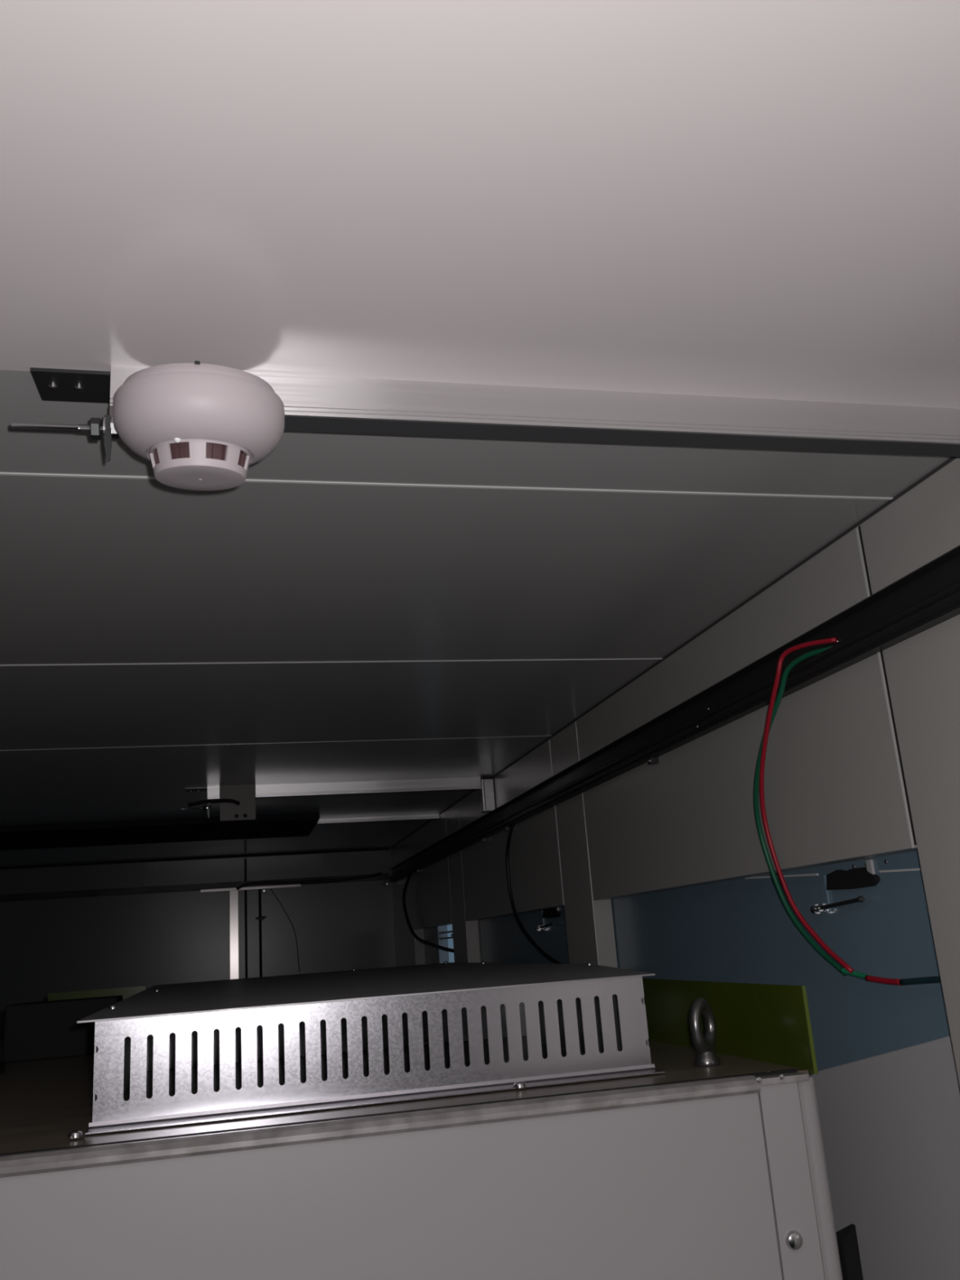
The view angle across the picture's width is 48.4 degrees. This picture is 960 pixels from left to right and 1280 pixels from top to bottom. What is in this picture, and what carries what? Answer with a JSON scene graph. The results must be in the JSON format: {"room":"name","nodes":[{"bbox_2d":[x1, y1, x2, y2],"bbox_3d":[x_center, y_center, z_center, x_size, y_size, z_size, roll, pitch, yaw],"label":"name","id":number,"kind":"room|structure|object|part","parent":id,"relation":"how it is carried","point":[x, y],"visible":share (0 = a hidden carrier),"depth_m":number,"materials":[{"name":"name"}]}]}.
{"room":"electrical room","nodes":[
{"label":"electrical room","id":0,"kind":"room"},
{"bbox_2d":[0,848,396,1039],"bbox_3d":[-1.283,1.718,2.807,2.270,2.200,0.050,0,-16,-13],"label":"wall","id":1,"kind":"structure","parent":0,"point":[47,946],"depth_m":3.14,"materials":[{"name":"grey metal"}]},
{"bbox_2d":[0,873,389,920],"bbox_3d":[-1.333,0.782,3.035,2.168,0.117,0.016,0,-16,-13],"label":"rail","id":2,"kind":"object","parent":1,"relation":"attached to","point":[218,886],"visible":1,"depth_m":3.15,"materials":[{"name":"black metal"}]},
{"bbox_2d":[271,888,299,972],"bbox_3d":[-0.582,0.866,3.191,0.082,0.247,0.003,0,-16,-14],"label":"wire","id":3,"kind":"object","parent":2,"relation":"hanging from","point":[271,889],"visible":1,"depth_m":3.20,"materials":[{"name":"black"}]},
{"bbox_2d":[235,871,382,889],"bbox_3d":[-0.514,0.730,3.233,0.437,0.030,0.010,0,-16,-13],"label":"wire","id":4,"kind":"object","parent":2,"relation":"attached to","point":[380,873],"visible":1,"depth_m":3.23,"materials":[{"name":"black"}]},
{"bbox_2d":[0,848,390,869],"bbox_3d":[-1.345,0.657,3.081,2.186,0.006,0.004,0,-16,-13],"label":"trim","id":5,"kind":"structure","parent":1,"relation":"attached to","point":[374,849],"depth_m":3.19,"materials":[{"name":"black metal"}]},
{"bbox_2d":[229,890,239,979],"bbox_3d":[-0.715,1.032,3.115,0.026,0.605,0.006,0,-16,-13],"label":"trim","id":6,"kind":"structure","parent":1,"relation":"attached to","point":[233,895],"depth_m":3.16,"materials":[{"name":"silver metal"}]},
{"bbox_2d":[244,858,248,977],"bbox_3d":[-0.685,0.992,3.136,0.007,0.690,0.003,0,-16,-13],"label":"trim","id":7,"kind":"structure","parent":1,"relation":"attached to","point":[245,860],"depth_m":3.18,"materials":[{"name":"black metal"}]},
{"bbox_2d":[258,888,262,977],"bbox_3d":[-0.641,1.034,3.132,0.008,0.600,0.004,0,-16,-13],"label":"trim","id":8,"kind":"structure","parent":1,"relation":"attached to","point":[260,890],"depth_m":3.18,"materials":[{"name":"black metal"}]},
{"bbox_2d":[0,0,959,867],"bbox_3d":[-0.825,-0.017,0.930,2.320,0.050,4.790,0,-16,-13],"label":"ceiling","id":9,"kind":"structure","parent":0,"point":[735,198],"depth_m":0.54,"materials":[{"name":"grey paint"}]},
{"bbox_2d":[10,367,119,462],"bbox_3d":[-0.211,-0.111,0.555,0.054,0.057,0.046,0,-16,-13],"label":"rod bracket","id":10,"kind":"object","parent":9,"relation":"attached to","point":[52,384],"visible":0.86,"depth_m":0.56,"materials":[{"name":"grey metal"}]},
{"bbox_3d":[-0.207,-0.107,0.537,0.054,0.004,0.004,0,-16,-13],"label":"threaded rod","id":11,"kind":"part","parent":10,"relation":"part of","materials":[{"name":"silver metal"}]},
{"bbox_3d":[-0.215,-0.135,0.569,0.041,0.002,0.031,0,-16,-13],"label":"flat plate","id":12,"kind":"part","parent":10,"relation":"part of","materials":[{"name":"grey metal"}]},
{"bbox_2d":[102,417,106,439],"bbox_3d":[-0.190,-0.107,0.541,0.001,0.012,0.012,0,-16,-13],"label":"washer","id":13,"kind":"object","parent":10,"relation":"in","point":[104,418],"depth_m":0.54,"materials":[{"name":"silver metal"}]},
{"bbox_2d":[0,812,319,850],"bbox_3d":[-1.292,0.444,2.325,1.845,0.014,0.360,0,-16,-13],"label":"ceiling light","id":14,"kind":"object","parent":9,"relation":"attached to","point":[298,824],"visible":1,"depth_m":2.39,"materials":[{"name":"black metal"}]},
{"bbox_2d":[187,783,256,821],"bbox_3d":[-0.457,0.288,1.892,0.117,0.064,0.016,0,-16,-13],"label":"plate","id":15,"kind":"object","parent":9,"relation":"attached to","point":[237,802],"visible":1,"depth_m":1.90,"materials":[{"name":"grey metal"}]},
{"bbox_3d":[-0.431,0.289,1.904,0.062,0.064,0.004,0,-16,-13],"label":"plate","id":16,"kind":"part","parent":15,"relation":"part of","materials":[{"name":"grey metal"}]},
{"bbox_2d":[0,735,551,751],"bbox_3d":[-0.954,0.154,1.412,2.189,0.003,0.002,0,-16,-13],"label":"trim","id":17,"kind":"structure","parent":9,"relation":"attached to","point":[537,735],"depth_m":1.56,"materials":[{"name":"white metal"}]},
{"bbox_2d":[0,658,662,666],"bbox_3d":[-0.854,0.027,0.987,2.189,0.003,0.002,0,-16,-13],"label":"trim","id":18,"kind":"structure","parent":9,"relation":"attached to","point":[584,659],"depth_m":1.15,"materials":[{"name":"white metal"}]},
{"bbox_2d":[207,777,480,799],"bbox_3d":[-0.245,0.275,1.978,0.502,0.022,0.020,0,-16,-13],"label":"ceiling beam","id":19,"kind":"structure","parent":9,"relation":"attached to","point":[330,788],"depth_m":1.98,"materials":[{"name":"white metal"}]},
{"bbox_2d":[181,786,213,818],"bbox_3d":[-0.507,0.295,1.916,0.054,0.058,0.046,0,-16,-13],"label":"rod bracket","id":20,"kind":"object","parent":19,"relation":"attached to","point":[209,806],"visible":0.94,"depth_m":1.90,"materials":[{"name":"grey metal"}]},
{"bbox_3d":[-0.510,0.270,1.930,0.041,0.002,0.031,0,-16,-13],"label":"flat plate","id":21,"kind":"part","parent":20,"relation":"part of","materials":[{"name":"grey metal"}]},
{"bbox_3d":[-0.502,0.299,1.898,0.054,0.004,0.004,0,-16,-13],"label":"threaded rod","id":22,"kind":"part","parent":20,"relation":"part of","materials":[{"name":"silver metal"}]},
{"bbox_2d":[317,813,439,824],"bbox_3d":[-0.241,0.426,2.538,0.289,0.010,0.030,0,-16,-13],"label":"ceiling beam","id":23,"kind":"structure","parent":9,"relation":"attached to","point":[434,816],"depth_m":2.53,"materials":[{"name":"white metal"}]},
{"bbox_2d":[0,472,893,499],"bbox_3d":[-0.754,-0.102,0.557,2.189,0.003,0.003,0,-16,-13],"label":"trim","id":24,"kind":"structure","parent":9,"relation":"attached to","point":[1,473],"depth_m":0.73,"materials":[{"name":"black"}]},
{"bbox_2d":[110,365,959,457],"bbox_3d":[0.074,-0.130,0.623,0.548,0.024,0.020,0,-16,-13],"label":"ceiling beam","id":25,"kind":"structure","parent":9,"relation":"attached to","point":[312,403],"depth_m":0.61,"materials":[{"name":"white metal"}]},
{"bbox_2d":[113,360,284,490],"bbox_3d":[-0.140,-0.104,0.534,0.083,0.053,0.083,-9,-16,17],"label":"smoke detector","id":26,"kind":"object","parent":25,"relation":"attached to","point":[199,426],"visible":1,"depth_m":0.51,"materials":[{"name":"grey plastic"}]},
{"bbox_2d":[173,437,182,443],"bbox_3d":[-0.144,-0.096,0.509,0.004,0.005,0.004,-10,-17,19],"label":"indicator light","id":27,"kind":"object","parent":26,"relation":"on","point":[176,440],"depth_m":0.51,"materials":[{"name":"white plastic"}]},
{"bbox_2d":[391,457,959,1087],"bbox_3d":[0.321,1.053,0.862,0.028,2.200,4.660,0,-16,-13],"label":"wall","id":28,"kind":"structure","parent":0,"point":[833,794],"depth_m":1.02,"materials":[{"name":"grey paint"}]},
{"bbox_2d":[423,924,453,964],"bbox_3d":[-0.060,1.071,2.579,0.036,0.850,0.592,0,-16,-13],"label":"door","id":29,"kind":"structure","parent":28,"relation":"in","point":[437,935],"depth_m":2.75,"materials":[{"name":"grey metal"}]},
{"bbox_2d":[478,906,569,964],"bbox_3d":[0.108,0.856,1.860,0.036,0.850,0.750,0,-16,-13],"label":"door","id":30,"kind":"structure","parent":28,"relation":"in","point":[501,939],"depth_m":1.94,"materials":[{"name":"grey metal"}]},
{"bbox_3d":[0.107,0.476,1.817,0.002,0.032,0.012,0,-16,-13],"label":"latch plate","id":31,"kind":"part","parent":30,"relation":"part of","materials":[{"name":"blue"}]},
{"bbox_3d":[0.108,0.477,1.785,0.005,0.009,0.100,0,-16,-13],"label":"latch rod","id":32,"kind":"part","parent":30,"relation":"part of","materials":[{"name":"grey metal"}]},
{"bbox_2d":[548,740,564,905],"bbox_3d":[0.119,0.279,1.646,0.005,0.252,0.001,0,-16,-13],"label":"trim","id":33,"kind":"structure","parent":28,"relation":"attached to","point":[548,740],"depth_m":1.64,"materials":[{"name":"white metal"}]},
{"bbox_2d":[575,723,592,900],"bbox_3d":[0.149,0.240,1.517,0.005,0.252,0.001,0,-16,-13],"label":"trim","id":34,"kind":"structure","parent":28,"relation":"attached to","point":[575,723],"depth_m":1.51,"materials":[{"name":"white metal"}]},
{"bbox_2d":[390,457,957,848],"bbox_3d":[0.230,-0.002,1.156,0.002,0.002,4.660,0,-16,-13],"label":"trim","id":35,"kind":"structure","parent":28,"relation":"attached to","point":[951,459],"depth_m":1.01,"materials":[{"name":"grey"}]},
{"bbox_2d":[389,545,959,882],"bbox_3d":[0.232,0.081,1.121,0.015,0.048,4.620,0,-16,-13],"label":"cable tray","id":36,"kind":"object","parent":28,"relation":"attached to","point":[928,596],"visible":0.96,"depth_m":1.02,"materials":[{"name":"black metal"}]},
{"bbox_2d":[402,866,453,952],"bbox_3d":[-0.126,0.666,2.661,0.016,0.233,0.645,0,-16,-15],"label":"wire","id":37,"kind":"object","parent":36,"relation":"hanging from","point":[445,948],"visible":0.91,"depth_m":2.86,"materials":[{"name":"black"}]},
{"bbox_2d":[479,778,495,813],"bbox_3d":[0.013,0.296,2.032,0.022,0.060,0.025,0,-16,-13],"label":"bracket","id":38,"kind":"object","parent":36,"relation":"attached to","point":[486,790],"visible":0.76,"depth_m":2.02,"materials":[{"name":"white metal"}]},
{"bbox_2d":[505,821,562,964],"bbox_3d":[0.094,0.411,1.738,0.014,0.256,0.241,2,-17,-20],"label":"wire","id":39,"kind":"object","parent":36,"relation":"hanging from","point":[535,945],"visible":0.88,"depth_m":1.83,"materials":[{"name":"black"}]},
{"bbox_2d":[759,637,853,973],"bbox_3d":[0.281,0.144,0.909,0.041,0.270,0.144,0,-16,-13],"label":"wire","id":40,"kind":"object","parent":36,"relation":"hanging from","point":[823,944],"visible":1,"depth_m":0.94,"materials":[{"name":"red"}]},
{"bbox_2d":[753,645,941,985],"bbox_3d":[0.296,0.144,0.886,0.039,0.271,0.230,1,-17,-18],"label":"wire","id":41,"kind":"object","parent":36,"relation":"hanging from","point":[929,980],"visible":0.95,"depth_m":0.94,"materials":[{"name":"green"}]},
{"bbox_2d":[610,850,959,1279],"bbox_3d":[0.298,0.613,1.049,0.036,0.850,0.775,0,-16,-13],"label":"door","id":42,"kind":"structure","parent":28,"relation":"in","point":[887,1089],"depth_m":0.90,"materials":[{"name":"grey metal"}]},
{"bbox_3d":[0.308,0.227,0.955,0.002,0.032,0.010,0,-16,-13],"label":"latch plate","id":43,"kind":"part","parent":42,"relation":"part of","materials":[{"name":"blue"}]},
{"bbox_3d":[0.309,0.229,0.927,0.005,0.009,0.083,0,-16,-13],"label":"latch rod","id":44,"kind":"part","parent":42,"relation":"part of","materials":[{"name":"grey metal"}]},
{"bbox_2d":[855,525,916,848],"bbox_3d":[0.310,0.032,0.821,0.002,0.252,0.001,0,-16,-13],"label":"trim","id":45,"kind":"structure","parent":28,"relation":"attached to","point":[856,530],"depth_m":0.81,"materials":[{"name":"white metal"}]},
{"bbox_3d":[-0.124,2.141,0.448,3.440,0.050,4.790,0,-16,-13],"label":"floor","id":46,"kind":"structure","parent":0,"visible":0},
{"bbox_2d":[0,977,862,1279],"bbox_3d":[-0.367,1.304,0.939,1.101,1.856,1.255,0,-16,-13],"label":"tall cabinet","id":47,"kind":"object","parent":46,"relation":"on","point":[686,1171],"visible":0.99,"depth_m":0.66,"materials":[{"name":"grey metal"}]},
{"bbox_2d":[3,995,123,1062],"bbox_3d":[-0.512,0.479,1.320,0.127,0.064,0.080,0,-16,-13],"label":"block","id":48,"kind":"object","parent":47,"relation":"on","point":[46,1029],"visible":0.66,"depth_m":1.28,"materials":[{"name":"black rubber"}]},
{"bbox_2d":[48,986,146,1000],"bbox_3d":[-0.502,0.496,1.400,0.122,0.073,0.015,0,-16,-13],"label":"sheet","id":49,"kind":"object","parent":47,"relation":"on","point":[126,992],"visible":0.18,"depth_m":1.41,"materials":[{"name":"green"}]},
{"bbox_2d":[67,960,665,1139],"bbox_3d":[-0.160,0.430,1.248,0.493,0.070,1.156,0,-16,-13],"label":"vent cover","id":50,"kind":"object","parent":47,"relation":"on","point":[597,1011],"visible":1,"depth_m":0.74,"materials":[{"name":"silver metal"}]},
{"bbox_3d":[-0.165,0.403,1.268,0.492,0.001,1.132,0,-16,-13],"label":"plate","id":51,"kind":"part","parent":50,"relation":"part of","materials":[{"name":"silver metal"}]},
{"bbox_3d":[-0.262,1.153,0.351,1.038,1.772,0.015,0,-16,-13],"label":"panel","id":52,"kind":"part","parent":47,"relation":"part of","materials":[{"name":"grey metal"}]},
{"bbox_2d":[688,997,720,1066],"bbox_3d":[0.166,0.290,0.792,0.026,0.048,0.022,0,-16,-13],"label":"bolt","id":53,"kind":"object","parent":47,"relation":"on","point":[704,1045],"visible":1,"depth_m":0.78,"materials":[{"name":"grey metal"}]},
{"bbox_3d":[0.261,1.152,0.491,0.045,1.778,0.051,0,-16,-13],"label":"corner post","id":54,"kind":"part","parent":47,"relation":"part of","materials":[{"name":"grey metal"}]}
]}

